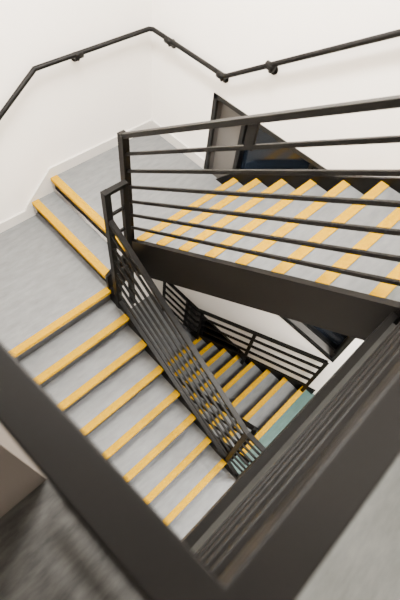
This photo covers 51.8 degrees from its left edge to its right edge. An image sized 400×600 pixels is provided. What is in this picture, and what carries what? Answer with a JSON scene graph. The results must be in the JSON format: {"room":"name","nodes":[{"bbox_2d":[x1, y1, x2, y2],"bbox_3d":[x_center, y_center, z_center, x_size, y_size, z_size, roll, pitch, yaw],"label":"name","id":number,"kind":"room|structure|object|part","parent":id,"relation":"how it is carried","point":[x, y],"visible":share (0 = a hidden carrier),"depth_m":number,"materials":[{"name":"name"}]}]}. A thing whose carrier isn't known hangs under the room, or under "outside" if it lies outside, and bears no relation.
{"room":"stairwell","nodes":[
{"label":"stairwell","id":0,"kind":"room"},
{"bbox_2d":[0,424,45,517],"bbox_3d":[-1.099,1.631,3.414,0.199,11.002,5.300,-38,69,-25],"label":"wall","id":1,"kind":"structure","parent":0,"point":[19,476],"depth_m":1.34,"materials":[{"name":"beige paint"}]},
{"bbox_2d":[0,0,151,307],"bbox_3d":[-1.810,-1.062,5.021,3.530,11.002,0.200,-38,69,-25],"label":"wall","id":2,"kind":"structure","parent":0,"point":[68,108],"depth_m":3.98,"materials":[{"name":"beige paint"}]},
{"bbox_2d":[0,119,152,232],"bbox_3d":[-1.705,-1.225,4.577,3.079,0.501,0.022,-38,69,-25],"label":"baseboard","id":3,"kind":"structure","parent":2,"relation":"attached to","point":[45,187],"depth_m":4.57,"materials":[{"name":"white paint"}]},
{"bbox_2d":[0,135,221,356],"bbox_3d":[-1.246,-0.679,4.514,3.079,0.681,1.401,-38,69,-25],"label":"quarter landing","id":4,"kind":"object","parent":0,"point":[52,261],"visible":0.67,"depth_m":4.40,"materials":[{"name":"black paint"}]},
{"bbox_2d":[132,174,399,340],"bbox_3d":[0.578,-0.606,3.494,1.427,1.960,2.378,-38,69,-25],"label":"staircase","id":5,"kind":"structure","parent":4,"relation":"on","point":[343,304],"depth_m":3.08,"materials":[{"name":"grey concrete"}]},
{"bbox_2d":[117,95,399,317],"bbox_3d":[0.202,-0.485,2.668,0.064,3.110,2.277,-38,69,-25],"label":"stair railing","id":6,"kind":"object","parent":5,"relation":"on","point":[253,122],"depth_m":2.15,"materials":[{"name":"black metal"}]},
{"bbox_2d":[131,294,195,362],"bbox_3d":[-1.623,1.339,7.728,3.079,0.681,1.401,-38,69,-25],"label":"quarter landing","id":7,"kind":"object","parent":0,"point":[185,328],"visible":0.02,"depth_m":7.95,"materials":[{"name":"black paint"}]},
{"bbox_2d":[168,332,314,462],"bbox_3d":[0.201,1.412,6.709,1.427,1.960,2.378,-38,69,-25],"label":"staircase","id":8,"kind":"structure","parent":7,"relation":"on","point":[256,392],"depth_m":6.40,"materials":[{"name":"grey concrete"}]},
{"bbox_2d":[176,376,258,458],"bbox_3d":[-0.250,1.505,5.972,0.064,2.975,2.079,-38,69,-25],"label":"stair railing","id":9,"kind":"object","parent":8,"relation":"on","point":[254,429],"depth_m":4.93,"materials":[{"name":"black metal"}]},
{"bbox_2d":[162,282,328,391],"bbox_3d":[0.419,0.484,6.610,0.048,2.552,3.000,-38,69,-25],"label":"landing railing","id":10,"kind":"object","parent":7,"relation":"on","point":[252,340],"depth_m":6.33,"materials":[{"name":"black metal"}]},
{"bbox_2d":[0,263,399,599],"bbox_3d":[0.695,1.107,1.572,4.799,0.360,2.300,-38,69,-25],"label":"landing","id":11,"kind":"object","parent":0,"point":[47,552],"visible":0.3,"depth_m":1.48,"materials":[{"name":"black paint"}]},
{"bbox_2d":[0,316,399,599],"bbox_3d":[0.311,0.141,1.451,1.644,1.510,0.592,-38,69,-25],"label":"landing railing","id":12,"kind":"object","parent":11,"relation":"on","point":[276,539],"visible":0.98,"depth_m":0.48,"materials":[{"name":"black metal"}]},
{"bbox_2d":[231,386,313,473],"bbox_3d":[1.058,2.760,5.090,3.079,0.280,1.944,-38,69,-25],"label":"landing","id":13,"kind":"object","parent":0,"point":[277,423],"visible":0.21,"depth_m":5.64,"materials":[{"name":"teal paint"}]},
{"bbox_2d":[10,286,238,538],"bbox_3d":[-0.600,1.617,4.409,1.380,2.064,2.686,-38,69,-25],"label":"staircase","id":14,"kind":"structure","parent":13,"relation":"on","point":[101,368],"depth_m":4.36,"materials":[{"name":"grey concrete"}]},
{"bbox_2d":[100,179,264,477],"bbox_3d":[-0.074,0.650,4.039,0.223,3.107,2.123,-38,69,-25],"label":"stair railing","id":15,"kind":"object","parent":14,"relation":"on","point":[112,230],"depth_m":3.70,"materials":[{"name":"black metal"}]},
{"bbox_2d":[152,0,399,394],"bbox_3d":[1.335,-0.127,4.802,0.250,11.002,5.500,-38,69,-25],"label":"wall","id":16,"kind":"structure","parent":0,"point":[230,35],"depth_m":3.47,"materials":[{"name":"beige paint"}]},
{"bbox_2d":[152,120,204,168],"bbox_3d":[-0.268,-1.865,4.922,0.022,0.120,0.918,-38,69,-25],"label":"baseboard","id":17,"kind":"structure","parent":16,"relation":"attached to","point":[170,138],"depth_m":4.88,"materials":[{"name":"white paint"}]},
{"bbox_2d":[0,26,399,362],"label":"handrail","id":18,"kind":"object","parent":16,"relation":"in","point":[331,344],"depth_m":4.11,"materials":[{"name":"black metal"}]},
{"bbox_3d":[0.260,-0.673,2.187,2.928,2.162,4.998,-38,69,-25],"label":"wall handrail","id":19,"kind":"part","parent":18,"relation":"part of","materials":[{"name":"black metal"}]},
{"bbox_2d":[183,302,243,353],"bbox_3d":[0.589,1.338,7.838,0.202,2.251,2.510,-38,69,-25],"label":"window","id":20,"kind":"structure","parent":16,"relation":"in","point":[191,307],"depth_m":7.64,"materials":[{"name":"black"}]}
]}

